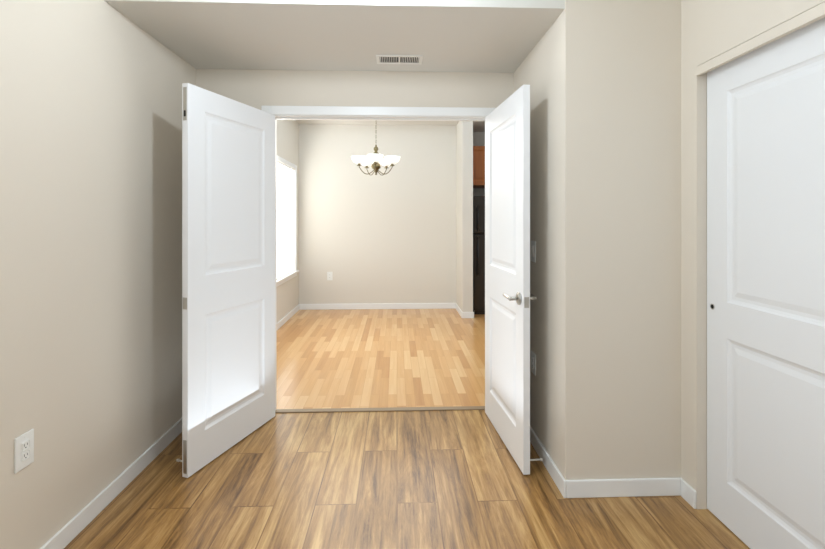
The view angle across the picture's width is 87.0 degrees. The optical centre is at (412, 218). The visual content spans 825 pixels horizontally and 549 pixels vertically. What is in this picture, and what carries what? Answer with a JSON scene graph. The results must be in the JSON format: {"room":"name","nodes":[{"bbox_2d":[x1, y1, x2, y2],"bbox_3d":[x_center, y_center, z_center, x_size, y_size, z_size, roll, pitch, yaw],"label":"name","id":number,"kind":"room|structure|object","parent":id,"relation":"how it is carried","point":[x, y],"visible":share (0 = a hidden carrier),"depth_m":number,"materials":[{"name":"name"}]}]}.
{"room":"empty bedroom","nodes":[
{"label":"empty bedroom","id":0,"kind":"room"},
{"bbox_2d":[0,0,195,548],"bbox_3d":[-1.434,-0.040,0.529,0.120,2.740,4.800,0,0,-2],"label":"wall","id":1,"kind":"structure","parent":0,"point":[91,243],"depth_m":1.87,"materials":[{"name":"beige paint"}]},
{"bbox_2d":[14,429,33,473],"bbox_3d":[-1.406,0.840,1.578,0.010,0.124,0.079,0,0,-2],"label":"outlet","id":2,"kind":"object","parent":1,"relation":"attached to","point":[24,450],"visible":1,"depth_m":1.57,"materials":[{"name":"white plastic"}]},
{"bbox_2d":[40,418,181,548],"bbox_3d":[-1.367,1.288,0.592,0.017,0.083,4.680,0,0,-2],"label":"baseboard","id":3,"kind":"structure","parent":1,"relation":"attached to","point":[72,528],"depth_m":2.03,"materials":[{"name":"white paint"}]},
{"bbox_2d":[277,120,298,322],"bbox_3d":[-1.671,-0.030,4.774,0.120,2.720,3.460,0,0,-2],"label":"wall","id":4,"kind":"structure","parent":0,"point":[287,150],"depth_m":5.83,"materials":[{"name":"beige paint"}]},
{"bbox_2d":[277,155,298,285],"bbox_3d":[-1.665,0.024,5.244,0.165,1.567,1.960,0,0,-2],"label":"dining window","id":5,"kind":"structure","parent":4,"relation":"in","point":[293,167],"depth_m":6.13,"materials":[{"name":"white paint"}]},
{"bbox_2d":[277,163,292,277],"bbox_3d":[-1.668,0.021,5.244,0.040,1.409,1.760,0,0,-2],"label":"window blind","id":6,"kind":"object","parent":5,"relation":"attached to","point":[284,221],"visible":0.35,"depth_m":5.70,"materials":[{"name":"white plastic"}]},
{"bbox_2d":[277,304,299,329],"bbox_3d":[-1.600,1.288,4.716,0.017,0.083,3.340,0,0,-2],"label":"baseboard","id":7,"kind":"structure","parent":4,"relation":"attached to","point":[287,317],"depth_m":5.70,"materials":[{"name":"white paint"}]},
{"bbox_2d":[104,0,564,72],"bbox_3d":[-0.364,-1.210,2.509,2.160,0.400,0.920,0,0,-2],"label":"ceiling","id":8,"kind":"structure","parent":0,"point":[494,36],"depth_m":2.34,"materials":[{"name":"white paint"}]},
{"bbox_2d":[376,55,422,63],"bbox_3d":[-0.083,-1.006,2.746,0.290,0.008,0.145,0,0,-2],"label":"ceiling vent","id":9,"kind":"object","parent":8,"relation":"in","point":[398,59],"visible":1,"depth_m":2.74,"materials":[{"name":"white metal"}]},
{"bbox_2d":[196,69,513,109],"bbox_3d":[1.421,-0.100,3.093,6.180,2.860,0.120,0,0,-2],"label":"wall","id":10,"kind":"structure","parent":0,"point":[257,89],"depth_m":2.97,"materials":[{"name":"beige paint"}]},
{"bbox_2d":[261,106,495,116],"bbox_3d":[-0.212,0.282,2.967,1.616,2.095,0.015,0,0,-2],"label":"door frame","id":11,"kind":"structure","parent":10,"relation":"attached to","point":[380,111],"depth_m":2.96,"materials":[{"name":"white paint"}]},
{"bbox_2d":[275,115,484,409],"bbox_3d":[-0.214,0.305,3.034,1.526,2.050,0.120,0,0,-2],"label":"door frame","id":12,"kind":"structure","parent":10,"relation":"in","point":[373,118],"depth_m":3.01,"materials":[{"name":"white paint"}]},
{"bbox_2d":[176,83,274,477],"bbox_3d":[-1.092,0.314,2.590,0.122,2.017,0.747,0,0,18],"label":"door leaf","id":13,"kind":"structure","parent":12,"relation":"attached to","point":[228,273],"depth_m":2.48,"materials":[{"name":"white paint"}]},
{"bbox_2d":[485,85,542,474],"bbox_3d":[0.564,0.314,2.620,0.185,2.017,0.743,0,0,-6],"label":"door leaf","id":14,"kind":"structure","parent":12,"relation":"attached to","point":[508,296],"depth_m":2.48,"materials":[{"name":"white paint"}]},
{"bbox_2d":[299,124,455,303],"bbox_3d":[-0.441,-0.030,6.488,2.460,2.720,0.120,0,0,-2],"label":"wall","id":15,"kind":"structure","parent":0,"point":[389,237],"depth_m":6.43,"materials":[{"name":"beige paint"}]},
{"bbox_2d":[327,272,332,279],"bbox_3d":[-1.216,0.840,6.396,0.079,0.124,0.010,0,0,-2],"label":"outlet","id":16,"kind":"object","parent":15,"relation":"attached to","point":[329,275],"visible":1,"depth_m":6.39,"materials":[{"name":"white plastic"}]},
{"bbox_2d":[300,303,454,309],"bbox_3d":[-0.494,1.288,6.418,2.290,0.083,0.017,0,0,-2],"label":"baseboard","id":17,"kind":"structure","parent":15,"relation":"attached to","point":[375,305],"depth_m":6.42,"materials":[{"name":"white paint"}]},
{"bbox_2d":[295,120,484,131],"bbox_3d":[1.349,-1.450,5.111,6.180,0.120,3.920,0,0,-2],"label":"ceiling","id":18,"kind":"structure","parent":0,"point":[478,126],"depth_m":6.27,"materials":[{"name":"white paint"}]},
{"bbox_2d":[351,121,399,174],"bbox_3d":[-0.393,-0.931,4.671,0.522,0.917,0.505,0,0,-2],"label":"dining chandelier","id":19,"kind":"object","parent":18,"relation":"hanging from","point":[373,159],"visible":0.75,"depth_m":4.61,"materials":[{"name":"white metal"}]},
{"bbox_2d":[64,309,749,548],"bbox_3d":[1.437,1.355,2.653,6.180,0.050,8.840,0,0,-2],"label":"floor","id":20,"kind":"structure","parent":0,"point":[448,479],"depth_m":2.22,"materials":[{"name":"brown wood"}]},
{"bbox_2d":[275,406,484,412],"bbox_3d":[-0.214,1.327,3.029,1.486,0.007,0.050,0,0,-2],"label":"trim","id":21,"kind":"structure","parent":20,"relation":"on","point":[379,409],"depth_m":3.02,"materials":[{"name":"brown laminate"}]},
{"bbox_2d":[473,196,484,313],"bbox_3d":[1.281,0.505,6.447,0.900,1.650,0.926,0,0,-2],"label":"fridge","id":22,"kind":"object","parent":20,"relation":"on","point":[478,254],"visible":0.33,"depth_m":6.03,"materials":[{"name":"black metal"}]},
{"bbox_2d":[456,121,472,311],"bbox_3d":[0.723,-0.030,6.385,0.140,2.720,1.090,0,0,-2],"label":"wall","id":23,"kind":"structure","parent":0,"point":[464,215],"depth_m":5.84,"materials":[{"name":"beige paint"}]},
{"bbox_2d":[455,303,463,317],"bbox_3d":[0.657,1.288,6.126,0.017,0.083,0.603,0,0,-2],"label":"baseboard","id":24,"kind":"structure","parent":23,"relation":"attached to","point":[457,308],"depth_m":6.04,"materials":[{"name":"white paint"}]},
{"bbox_2d":[473,132,484,195],"bbox_3d":[2.570,-0.030,7.056,3.600,2.720,0.120,0,0,-2],"label":"wall","id":25,"kind":"structure","parent":0,"point":[478,138],"depth_m":6.94,"materials":[{"name":"beige paint"}]},
{"bbox_2d":[473,146,484,187],"bbox_3d":[1.275,-0.775,6.612,0.960,0.570,0.675,0,0,-2],"label":"upper cabinet","id":26,"kind":"object","parent":25,"relation":"attached to","point":[478,166],"visible":0.15,"depth_m":6.30,"materials":[{"name":"brown wood"}]},
{"bbox_2d":[514,0,680,479],"bbox_3d":[1.412,-0.040,2.569,1.394,2.740,0.925,0,0,-2],"label":"wall","id":27,"kind":"structure","parent":0,"point":[602,78],"depth_m":2.10,"materials":[{"name":"beige paint"}]},
{"bbox_2d":[531,351,535,375],"bbox_3d":[0.710,0.848,2.562,0.010,0.124,0.079,0,0,-2],"label":"outlet","id":28,"kind":"object","parent":27,"relation":"attached to","point":[533,362],"visible":1,"depth_m":2.55,"materials":[{"name":"white plastic"}]},
{"bbox_2d":[531,240,535,261],"bbox_3d":[0.709,0.190,2.562,0.012,0.124,0.079,0,0,-2],"label":"light switch","id":29,"kind":"object","parent":27,"relation":"attached to","point":[533,251],"visible":1,"depth_m":2.55,"materials":[{"name":"white plastic"}]},
{"bbox_2d":[530,426,571,497],"bbox_3d":[0.703,1.288,2.538,0.034,0.083,0.938,0,0,-2],"label":"baseboard","id":30,"kind":"structure","parent":27,"relation":"attached to","point":[564,486],"depth_m":2.23,"materials":[{"name":"white paint"}]},
{"bbox_2d":[572,477,691,505],"bbox_3d":[1.031,1.288,2.075,0.537,0.083,0.035,0,0,-2],"label":"baseboard","id":31,"kind":"structure","parent":27,"relation":"attached to","point":[631,487],"depth_m":2.08,"materials":[{"name":"white paint"}]},
{"bbox_2d":[681,0,824,508],"bbox_3d":[1.446,-0.040,0.229,0.160,2.740,3.755,0,0,-2],"label":"wall","id":32,"kind":"structure","parent":0,"point":[711,29],"depth_m":1.99,"materials":[{"name":"beige paint"}]},
{"bbox_2d":[696,2,824,75],"bbox_3d":[1.339,-0.675,1.086,0.020,0.040,1.815,0,0,-2],"label":"trim","id":33,"kind":"structure","parent":32,"relation":"attached to","point":[808,17],"depth_m":1.61,"materials":[{"name":"beige paint"}]},
{"bbox_2d":[707,17,824,548],"bbox_3d":[1.381,0.327,1.527,0.037,1.995,0.930,0,0,-2],"label":"sliding closet door","id":34,"kind":"structure","parent":32,"relation":"in","point":[765,296],"depth_m":1.67,"materials":[{"name":"white paint"}]}
]}

